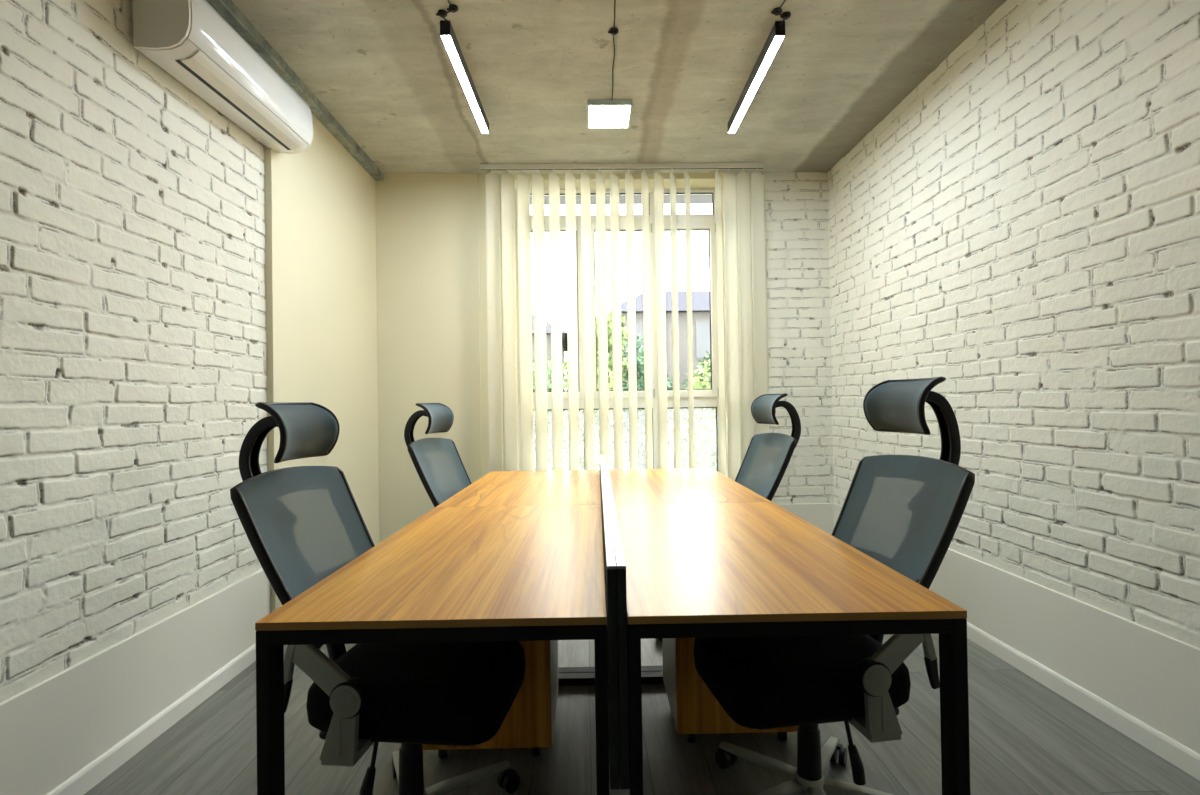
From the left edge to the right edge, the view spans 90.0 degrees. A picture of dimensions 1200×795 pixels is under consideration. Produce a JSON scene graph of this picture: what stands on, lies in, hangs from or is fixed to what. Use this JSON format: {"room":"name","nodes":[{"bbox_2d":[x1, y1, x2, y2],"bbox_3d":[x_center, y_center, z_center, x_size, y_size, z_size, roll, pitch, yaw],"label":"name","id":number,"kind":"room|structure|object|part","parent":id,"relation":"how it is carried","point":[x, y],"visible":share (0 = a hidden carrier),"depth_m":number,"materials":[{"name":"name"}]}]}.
{"room":"office","nodes":[
{"label":"office","id":0,"kind":"room"},
{"bbox_2d":[0,0,267,702],"bbox_3d":[-1.667,-0.454,0.535,0.124,2.540,4.940,-1,-1,-1],"label":"wall","id":1,"kind":"structure","parent":0,"point":[133,348],"depth_m":2.01,"materials":[{"name":"white brick"}]},
{"bbox_2d":[0,569,269,794],"bbox_3d":[-1.638,1.013,0.515,0.122,0.402,4.930,-1,-1,-1],"label":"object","id":2,"kind":"structure","parent":1,"relation":"attached to","point":[54,728],"depth_m":2.00,"materials":[{"name":"white paint"}]},
{"bbox_2d":[46,643,255,794],"bbox_3d":[-1.570,1.175,0.515,0.013,0.076,4.929,-1,-1,-1],"label":"baseboard","id":3,"kind":"structure","parent":1,"relation":"attached to","point":[85,779],"depth_m":2.14,"materials":[{"name":"white"}]},
{"bbox_2d":[132,0,312,153],"bbox_3d":[-1.558,-1.380,2.597,0.200,0.284,0.965,-1,1,-1],"label":"air conditioner","id":4,"kind":"object","parent":1,"relation":"attached to","point":[189,40],"visible":0.97,"depth_m":2.37,"materials":[{"name":"white plastic"}]},
{"bbox_2d":[371,172,833,503],"bbox_3d":[0.032,-0.213,4.705,3.779,2.990,0.304,-1,-1,-1],"label":"wall","id":5,"kind":"structure","parent":0,"point":[799,336],"depth_m":4.59,"materials":[{"name":"white brick"}]},
{"bbox_2d":[375,173,481,541],"bbox_3d":[-1.285,-0.220,4.524,0.765,2.940,0.039,-1,-1,-1],"label":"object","id":6,"kind":"structure","parent":5,"relation":"attached to","point":[428,292],"depth_m":4.51,"materials":[{"name":"beige paint"}]},
{"bbox_2d":[515,188,719,472],"bbox_3d":[0.154,-0.247,4.766,1.656,2.835,0.133,-1,-1,-1],"label":"window","id":7,"kind":"structure","parent":5,"relation":"in","point":[703,398],"depth_m":4.77,"materials":[{"name":"white"}]},
{"bbox_3d":[-0.383,-0.680,4.771,0.511,1.387,0.068,-1,-1,-1],"label":"sash","id":8,"kind":"part","parent":7,"relation":"part of","materials":[{"name":"white"}]},
{"bbox_3d":[-0.145,-0.460,4.718,0.026,0.150,0.045,-1,-1,-1],"label":"handle","id":9,"kind":"part","parent":7,"relation":"part of","materials":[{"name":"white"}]},
{"bbox_3d":[0.167,-0.688,4.784,0.501,1.387,0.068,-1,-1,-1],"label":"sash","id":10,"kind":"part","parent":7,"relation":"part of","materials":[{"name":"white"}]},
{"bbox_3d":[0.699,-0.696,4.797,0.466,1.387,0.068,-1,-1,-1],"label":"sash","id":11,"kind":"part","parent":7,"relation":"part of","materials":[{"name":"white"}]},
{"bbox_2d":[515,178,727,476],"bbox_3d":[0.169,-0.240,4.708,1.699,2.940,0.304,-1,-1,-1],"label":"trim","id":12,"kind":"structure","parent":5,"relation":"attached to","point":[695,183],"depth_m":4.70,"materials":[{"name":"beige paint"}]},
{"bbox_2d":[777,503,833,534],"bbox_3d":[1.396,1.011,4.579,0.771,0.398,0.031,-1,-1,-1],"label":"trim","id":13,"kind":"structure","parent":5,"relation":"attached to","point":[820,515],"depth_m":4.57,"materials":[{"name":"white paint"}]},
{"bbox_2d":[967,622,1199,780],"bbox_3d":[1.856,1.132,1.352,0.013,0.076,6.439,-1,-1,-1],"label":"baseboard","id":14,"kind":"structure","parent":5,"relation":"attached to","point":[1169,749],"depth_m":2.21,"materials":[{"name":"white"}]},
{"bbox_2d":[231,0,1006,175],"bbox_3d":[0.086,-1.867,1.448,3.779,0.250,6.852,-1,-1,-1],"label":"ceiling","id":15,"kind":"structure","parent":0,"point":[384,70],"depth_m":3.17,"materials":[{"name":"concrete"}]},
{"bbox_2d":[206,0,382,180],"bbox_3d":[-1.586,-1.689,1.496,0.060,0.054,6.031,-1,-1,-1],"label":"channel","id":16,"kind":"object","parent":15,"relation":"attached to","point":[226,9],"visible":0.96,"depth_m":3.10,"materials":[{"name":"concrete"}]},
{"bbox_2d":[436,0,457,24],"bbox_3d":[-0.666,-1.712,2.168,0.105,0.022,1.131,-1,-1,-1],"label":"cable","id":17,"kind":"object","parent":15,"relation":"attached to","point":[453,8],"visible":1,"depth_m":2.65,"materials":[{"name":"black plastic"}]},
{"bbox_3d":[-0.663,-1.711,2.169,0.061,0.021,1.131,-1,-1,-1],"label":"cord","id":18,"kind":"part","parent":17,"relation":"part of","materials":[{"name":"black plastic"}]},
{"bbox_2d":[440,20,488,133],"bbox_3d":[-0.708,-1.677,3.230,0.046,0.068,1.000,-1,-1,0],"label":"ceiling lamp","id":19,"kind":"object","parent":15,"relation":"attached to","point":[447,34],"visible":1,"depth_m":3.07,"materials":[{"name":"grey"}]},
{"bbox_2d":[587,99,632,128],"bbox_3d":[0.054,-1.702,3.609,0.262,0.034,0.298,-1,-1,-1],"label":"pendant light","id":20,"kind":"object","parent":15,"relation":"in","point":[601,113],"visible":1,"depth_m":3.56,"materials":[{"name":"grey plastic"}]},
{"bbox_2d":[589,106,629,127],"bbox_3d":[0.054,-1.688,3.608,0.237,0.003,0.273,-1,-1,-1],"label":"diffuser","id":21,"kind":"object","parent":20,"relation":"attached to","point":[599,116],"depth_m":3.60,"materials":[{"name":"white plastic"}]},
{"bbox_2d":[608,0,617,99],"bbox_3d":[0.069,-1.720,2.541,0.050,0.020,1.840,-1,-1,-1],"label":"cable","id":22,"kind":"object","parent":15,"relation":"attached to","point":[613,31],"visible":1,"depth_m":2.82,"materials":[{"name":"black plastic"}]},
{"bbox_3d":[0.071,-1.723,2.541,0.017,0.011,1.840,-1,-1,0],"label":"cord","id":23,"kind":"part","parent":22,"relation":"part of","materials":[{"name":"black plastic"}]},
{"bbox_2d":[480,163,768,480],"bbox_3d":[0.193,-0.274,4.389,2.096,2.877,0.112,-1,-1,-1],"label":"vertical blind","id":24,"kind":"object","parent":15,"relation":"hanging from","point":[743,193],"visible":0.76,"depth_m":4.40,"materials":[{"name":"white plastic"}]},
{"bbox_2d":[728,21,784,133],"bbox_3d":[0.829,-1.700,3.274,0.046,0.068,1.008,-1,-1,0],"label":"ceiling lamp","id":25,"kind":"object","parent":15,"relation":"attached to","point":[776,36],"visible":1,"depth_m":3.12,"materials":[{"name":"grey"}]},
{"bbox_2d":[771,0,790,24],"bbox_3d":[0.829,-1.734,2.205,0.099,0.022,1.132,-1,-1,-1],"label":"cable","id":26,"kind":"object","parent":15,"relation":"attached to","point":[777,11],"visible":1,"depth_m":2.70,"materials":[{"name":"black plastic"}]},
{"bbox_3d":[0.832,-1.733,2.205,0.059,0.021,1.132,-1,-1,-1],"label":"cord","id":27,"kind":"part","parent":26,"relation":"part of","materials":[{"name":"black plastic"}]},
{"bbox_2d":[84,634,1199,794],"bbox_3d":[0.133,1.257,1.416,3.779,0.120,6.852,-1,-1,-1],"label":"floor","id":28,"kind":"structure","parent":0,"point":[1026,738],"depth_m":2.02,"materials":[{"name":"grey laminate"}]},
{"bbox_2d":[230,402,524,794],"bbox_3d":[-0.608,0.609,1.637,0.801,1.201,0.647,-1,-1,6],"label":"office chair","id":29,"kind":"object","parent":28,"relation":"on","point":[302,524],"visible":0.77,"depth_m":1.56,"materials":[{"name":"black fabric"}]},
{"bbox_3d":[-0.725,0.619,1.401,0.042,0.094,0.022,-1,-1,6],"label":"arm","id":30,"kind":"part","parent":29,"relation":"part of","materials":[{"name":"grey plastic"}]},
{"bbox_3d":[-0.858,0.094,1.687,0.119,0.161,0.268,-1,-1,6],"label":"headrest frame","id":31,"kind":"part","parent":29,"relation":"part of","materials":[{"name":"black plastic"}]},
{"bbox_3d":[-0.784,0.410,1.676,0.242,0.424,0.475,-1,-1,6],"label":"backrest frame","id":32,"kind":"part","parent":29,"relation":"part of","materials":[{"name":"black plastic"}]},
{"bbox_3d":[-0.772,0.406,1.675,0.227,0.414,0.472,-1,-1,6],"label":"backrest","id":33,"kind":"part","parent":29,"relation":"part of","materials":[{"name":"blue fabric"}]},
{"bbox_3d":[-0.654,0.627,1.393,0.153,0.135,0.021,-1,-1,8],"label":"arm","id":34,"kind":"part","parent":29,"relation":"part of","materials":[{"name":"grey plastic"}]},
{"bbox_3d":[-0.558,0.903,1.443,0.045,0.162,0.036,-1,-1,6],"label":"lever","id":35,"kind":"part","parent":29,"relation":"part of","materials":[{"name":"black plastic"}]},
{"bbox_3d":[-0.591,1.125,1.798,0.046,0.050,0.290,-1,-1,-26],"label":"arm","id":36,"kind":"part","parent":29,"relation":"part of","materials":[{"name":"grey plastic"}]},
{"bbox_3d":[-0.471,0.763,1.640,0.476,0.151,0.494,-1,-1,6],"label":"seat","id":37,"kind":"part","parent":29,"relation":"part of","materials":[{"name":"black fabric"}]},
{"bbox_3d":[-0.390,1.121,1.762,0.290,0.050,0.046,0,-1,-44],"label":"arm","id":38,"kind":"part","parent":29,"relation":"part of","materials":[{"name":"grey plastic"}]},
{"bbox_2d":[255,505,608,794],"bbox_3d":[-0.342,0.834,1.895,0.714,0.750,1.361,-1,-1,0],"label":"office desk","id":39,"kind":"object","parent":28,"relation":"on","point":[482,573],"visible":0.88,"depth_m":1.37,"materials":[{"name":"brown wood"}]},
{"bbox_3d":[-0.679,0.841,1.240,0.030,0.733,0.055,-1,-1,0],"label":"leg","id":40,"kind":"part","parent":39,"relation":"part of","materials":[{"name":"black metal"}]},
{"bbox_3d":[-0.343,0.484,1.246,0.673,0.029,0.053,-1,-1,0],"label":"cross rail","id":41,"kind":"part","parent":39,"relation":"part of","materials":[{"name":"black metal"}]},
{"bbox_3d":[0.006,0.830,1.244,0.026,0.733,0.055,-1,-1,0],"label":"leg","id":42,"kind":"part","parent":39,"relation":"part of","materials":[{"name":"black metal"}]},
{"bbox_2d":[601,480,628,789],"bbox_3d":[0.033,0.577,1.900,0.046,0.453,1.362,-1,-1,0],"label":"divider","id":43,"kind":"object","parent":39,"relation":"attached to","point":[614,559],"visible":0.82,"depth_m":1.22,"materials":[{"name":"grey"}]},
{"bbox_3d":[0.019,0.354,1.903,0.019,0.007,1.362,-1,-1,0],"label":"trim","id":44,"kind":"part","parent":43,"relation":"part of","materials":[{"name":"silver metal"}]},
{"bbox_3d":[0.023,0.580,1.900,0.019,0.446,1.362,-1,-1,0],"label":"screen panel","id":45,"kind":"part","parent":43,"relation":"part of","materials":[{"name":"grey fabric"}]},
{"bbox_3d":[0.040,0.353,1.903,0.019,0.007,1.362,-1,-1,0],"label":"trim","id":46,"kind":"part","parent":43,"relation":"part of","materials":[{"name":"silver metal"}]},
{"bbox_2d":[404,403,471,506],"bbox_3d":[-0.643,0.625,3.110,0.801,1.201,0.647,-1,-1,12],"label":"office chair","id":47,"kind":"object","parent":28,"relation":"on","point":[439,466],"visible":0.35,"depth_m":3.18,"materials":[{"name":"grey fabric"}]},
{"bbox_3d":[-0.888,0.109,3.183,0.119,0.161,0.268,-1,-1,12],"label":"headrest frame","id":48,"kind":"part","parent":47,"relation":"part of","materials":[{"name":"black plastic"}]},
{"bbox_3d":[-0.815,0.425,3.165,0.242,0.424,0.475,-1,-1,12],"label":"backrest frame","id":49,"kind":"part","parent":47,"relation":"part of","materials":[{"name":"black plastic"}]},
{"bbox_3d":[-0.803,0.422,3.163,0.227,0.414,0.472,-1,-1,12],"label":"backrest","id":50,"kind":"part","parent":47,"relation":"part of","materials":[{"name":"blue fabric"}]},
{"bbox_2d":[423,640,557,758],"bbox_3d":[-0.391,0.912,2.182,0.450,0.600,0.410,-1,-1,-1],"label":"base cabinet","id":51,"kind":"object","parent":28,"relation":"on","point":[529,722],"visible":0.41,"depth_m":1.98,"materials":[{"name":"brown wood"}]},
{"bbox_3d":[-0.171,0.891,2.185,0.008,0.526,0.377,-1,-1,-1],"label":"panel","id":52,"kind":"part","parent":51,"relation":"part of","materials":[{"name":"grey"}]},
{"bbox_2d":[436,470,600,672],"bbox_3d":[-0.350,0.848,3.259,0.713,0.750,1.361,-1,-1,0],"label":"office desk","id":53,"kind":"object","parent":28,"relation":"on","point":[551,487],"visible":0.39,"depth_m":3.02,"materials":[{"name":"brown wood"}]},
{"bbox_2d":[600,454,609,509],"bbox_3d":[0.024,0.591,3.264,0.046,0.453,1.362,-1,-1,0],"label":"divider","id":54,"kind":"object","parent":53,"relation":"attached to","point":[604,472],"visible":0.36,"depth_m":3.06,"materials":[{"name":"grey"}]},
{"bbox_3d":[0.014,0.594,3.264,0.019,0.446,1.362,-1,-1,0],"label":"screen panel","id":55,"kind":"part","parent":54,"relation":"part of","materials":[{"name":"grey fabric"}]},
{"bbox_3d":[0.011,0.368,3.266,0.019,0.007,1.362,-1,-1,0],"label":"trim","id":56,"kind":"part","parent":54,"relation":"part of","materials":[{"name":"silver metal"}]},
{"bbox_3d":[0.031,0.368,3.266,0.019,0.007,1.362,-1,-1,0],"label":"trim","id":57,"kind":"part","parent":54,"relation":"part of","materials":[{"name":"silver metal"}]},
{"bbox_2d":[609,468,770,671],"bbox_3d":[0.396,0.837,3.263,0.694,0.750,1.361,-1,-1,0],"label":"office desk","id":58,"kind":"object","parent":28,"relation":"on","point":[678,485],"visible":0.27,"depth_m":3.04,"materials":[{"name":"brown wood"}]},
{"bbox_2d":[657,393,800,640],"bbox_3d":[0.663,0.594,3.105,0.824,1.223,0.651,-1,-1,-9],"label":"office chair","id":59,"kind":"object","parent":28,"relation":"on","point":[766,460],"visible":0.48,"depth_m":3.17,"materials":[{"name":"black fabric"}]},
{"bbox_3d":[0.830,0.397,3.151,0.227,0.414,0.472,-1,-1,-9],"label":"backrest","id":60,"kind":"part","parent":59,"relation":"part of","materials":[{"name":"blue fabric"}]},
{"bbox_3d":[0.842,0.400,3.153,0.242,0.424,0.475,-1,-1,-9],"label":"backrest frame","id":61,"kind":"part","parent":59,"relation":"part of","materials":[{"name":"black plastic"}]},
{"bbox_3d":[0.906,0.060,3.168,0.119,0.161,0.268,-1,-1,-9],"label":"headrest frame","id":62,"kind":"part","parent":59,"relation":"part of","materials":[{"name":"black plastic"}]},
{"bbox_2d":[662,638,797,742],"bbox_3d":[0.484,0.900,2.253,0.455,0.600,0.410,-1,-1,-1],"label":"base cabinet","id":63,"kind":"object","parent":28,"relation":"on","point":[694,708],"visible":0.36,"depth_m":2.04,"materials":[{"name":"brown wood"}]},
{"bbox_3d":[0.260,0.885,2.250,0.008,0.526,0.377,-1,-1,-1],"label":"panel","id":64,"kind":"part","parent":63,"relation":"part of","materials":[{"name":"grey"}]},
{"bbox_2d":[615,502,969,794],"bbox_3d":[0.405,0.823,1.900,0.694,0.750,1.361,-1,-1,0],"label":"office desk","id":65,"kind":"object","parent":28,"relation":"on","point":[731,569],"visible":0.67,"depth_m":1.36,"materials":[{"name":"brown wood"}]},
{"bbox_3d":[0.075,0.829,1.245,0.026,0.733,0.055,-1,-1,0],"label":"leg","id":66,"kind":"part","parent":65,"relation":"part of","materials":[{"name":"black metal"}]},
{"bbox_3d":[0.404,0.473,1.250,0.654,0.029,0.053,-1,-1,0],"label":"cross rail","id":67,"kind":"part","parent":65,"relation":"part of","materials":[{"name":"black metal"}]},
{"bbox_3d":[0.741,0.819,1.249,0.030,0.733,0.055,-1,-1,0],"label":"leg","id":68,"kind":"part","parent":65,"relation":"part of","materials":[{"name":"black metal"}]},
{"bbox_2d":[694,376,974,794],"bbox_3d":[0.661,0.569,1.704,0.824,1.245,0.651,-1,-1,-9],"label":"office chair","id":69,"kind":"object","parent":28,"relation":"on","point":[903,512],"visible":0.81,"depth_m":1.63,"materials":[{"name":"black fabric"}]},
{"bbox_3d":[0.486,1.109,1.839,0.046,0.050,0.290,0,-1,-39],"label":"arm","id":70,"kind":"part","parent":69,"relation":"part of","materials":[{"name":"grey plastic"}]},
{"bbox_3d":[0.433,1.107,1.641,0.290,0.050,0.046,-1,-1,-21],"label":"arm","id":71,"kind":"part","parent":69,"relation":"part of","materials":[{"name":"grey plastic"}]},
{"bbox_3d":[0.541,0.748,1.699,0.476,0.151,0.494,-1,-1,-9],"label":"seat","id":72,"kind":"part","parent":69,"relation":"part of","materials":[{"name":"black fabric"}]},
{"bbox_3d":[0.604,1.104,1.529,0.046,0.050,0.290,-1,-1,-3],"label":"arm","id":73,"kind":"part","parent":69,"relation":"part of","materials":[{"name":"grey plastic"}]},
{"bbox_3d":[0.691,1.106,1.849,0.046,0.050,0.290,-1,-1,33],"label":"arm","id":74,"kind":"part","parent":69,"relation":"part of","materials":[{"name":"grey plastic"}]},
{"bbox_3d":[0.641,0.885,1.507,0.045,0.162,0.036,-1,-1,-9],"label":"lever","id":75,"kind":"part","parent":69,"relation":"part of","materials":[{"name":"black plastic"}]},
{"bbox_3d":[0.764,1.103,1.658,0.290,0.050,0.046,-1,-1,15],"label":"arm","id":76,"kind":"part","parent":69,"relation":"part of","materials":[{"name":"grey plastic"}]},
{"bbox_3d":[0.732,0.607,1.462,0.153,0.135,0.021,-1,-1,-11],"label":"arm","id":77,"kind":"part","parent":69,"relation":"part of","materials":[{"name":"grey plastic"}]},
{"bbox_3d":[0.829,0.383,1.749,0.227,0.414,0.472,-1,-1,-9],"label":"backrest","id":78,"kind":"part","parent":69,"relation":"part of","materials":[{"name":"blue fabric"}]},
{"bbox_3d":[0.841,0.386,1.750,0.242,0.424,0.475,-1,-1,-9],"label":"backrest frame","id":79,"kind":"part","parent":69,"relation":"part of","materials":[{"name":"black plastic"}]},
{"bbox_3d":[0.904,0.024,1.765,0.119,0.161,0.268,-1,-1,-9],"label":"headrest frame","id":80,"kind":"part","parent":69,"relation":"part of","materials":[{"name":"black plastic"}]},
{"bbox_3d":[0.801,0.597,1.472,0.042,0.094,0.022,-1,-1,-9],"label":"arm","id":81,"kind":"part","parent":69,"relation":"part of","materials":[{"name":"grey plastic"}]},
{"bbox_2d":[827,0,1199,648],"bbox_3d":[1.904,-0.499,1.387,0.124,2.540,6.472,-1,-1,-1],"label":"wall","id":82,"kind":"structure","parent":0,"point":[1021,230],"depth_m":2.42,"materials":[{"name":"white brick"}]},
{"bbox_2d":[833,503,1199,753],"bbox_3d":[1.919,0.969,1.369,0.122,0.400,6.467,-1,-1,-1],"label":"trim","id":83,"kind":"structure","parent":82,"relation":"attached to","point":[1152,676],"depth_m":2.26,"materials":[{"name":"white paint"}]},
{"bbox_3d":[-1.754,-0.221,3.768,0.098,2.940,1.531,-1,-1,-1],"label":"wall","id":84,"kind":"structure","parent":0,"visible":0},
{"bbox_2d":[263,113,379,612],"bbox_3d":[-1.676,-0.195,3.754,0.055,2.886,1.522,-1,-1,-1],"label":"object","id":85,"kind":"structure","parent":84,"relation":"attached to","point":[320,220],"depth_m":3.63,"materials":[{"name":"beige paint"}]},
{"label":"outside","id":86,"kind":"structure","parent":0,"visible":0},
{"bbox_3d":[-0.826,5.636,37.733,90.000,0.100,64.400,-1,-1,-1],"label":"ground","id":87,"kind":"structure","parent":86,"visible":0},
{"bbox_2d":[532,314,566,467],"bbox_3d":[-5.113,1.066,21.874,8.200,8.860,6.700,-1,-1,-1],"label":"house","id":88,"kind":"structure","parent":87,"relation":"on","point":[548,325],"depth_m":18.99,"materials":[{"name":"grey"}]},
{"bbox_2d":[532,355,581,470],"bbox_3d":[-1.081,2.211,12.188,2.351,6.280,1.799,-1,-1,-1],"label":"tree","id":89,"kind":"object","parent":87,"relation":"on","point":[549,412],"visible":0.06,"depth_m":11.90,"materials":[{"name":"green plant"}]},
{"bbox_2d":[562,309,639,469],"bbox_3d":[0.101,1.899,10.024,1.589,6.823,1.644,-1,-1,-1],"label":"tree","id":90,"kind":"object","parent":87,"relation":"on","point":[626,464],"visible":0.19,"depth_m":9.85,"materials":[{"name":"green plant"}]},
{"bbox_2d":[611,335,682,468],"bbox_3d":[1.015,1.912,14.262,2.100,6.857,2.008,-1,-1,-1],"label":"tree","id":91,"kind":"object","parent":87,"relation":"on","point":[639,354],"visible":0.16,"depth_m":14.04,"materials":[{"name":"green plant"}]},
{"bbox_2d":[609,291,714,468],"bbox_3d":[4.703,0.661,21.113,9.200,9.360,6.700,-1,-1,-1],"label":"house","id":92,"kind":"structure","parent":87,"relation":"on","point":[700,299],"depth_m":18.07,"materials":[{"name":"grey"}]},
{"bbox_2d":[670,359,716,470],"bbox_3d":[2.069,2.297,10.388,1.674,5.978,1.525,-1,-1,-1],"label":"tree","id":93,"kind":"object","parent":87,"relation":"on","point":[704,437],"visible":0.18,"depth_m":10.23,"materials":[{"name":"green plant"}]},
{"bbox_2d":[681,351,715,455],"bbox_3d":[3.329,1.990,16.498,2.000,6.677,2.039,-1,-1,-1],"label":"tree","id":94,"kind":"object","parent":87,"relation":"on","point":[705,356],"visible":0.02,"depth_m":16.72,"materials":[{"name":"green plant"}]},
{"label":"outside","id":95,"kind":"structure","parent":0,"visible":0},
{"bbox_2d":[530,195,711,204],"bbox_3d":[0.338,-2.038,5.484,8.000,0.155,1.196,-1,-1,-1],"label":"balcony slab","id":96,"kind":"object","parent":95,"point":[680,199],"depth_m":5.94,"materials":[{"name":"grey"}]}
]}

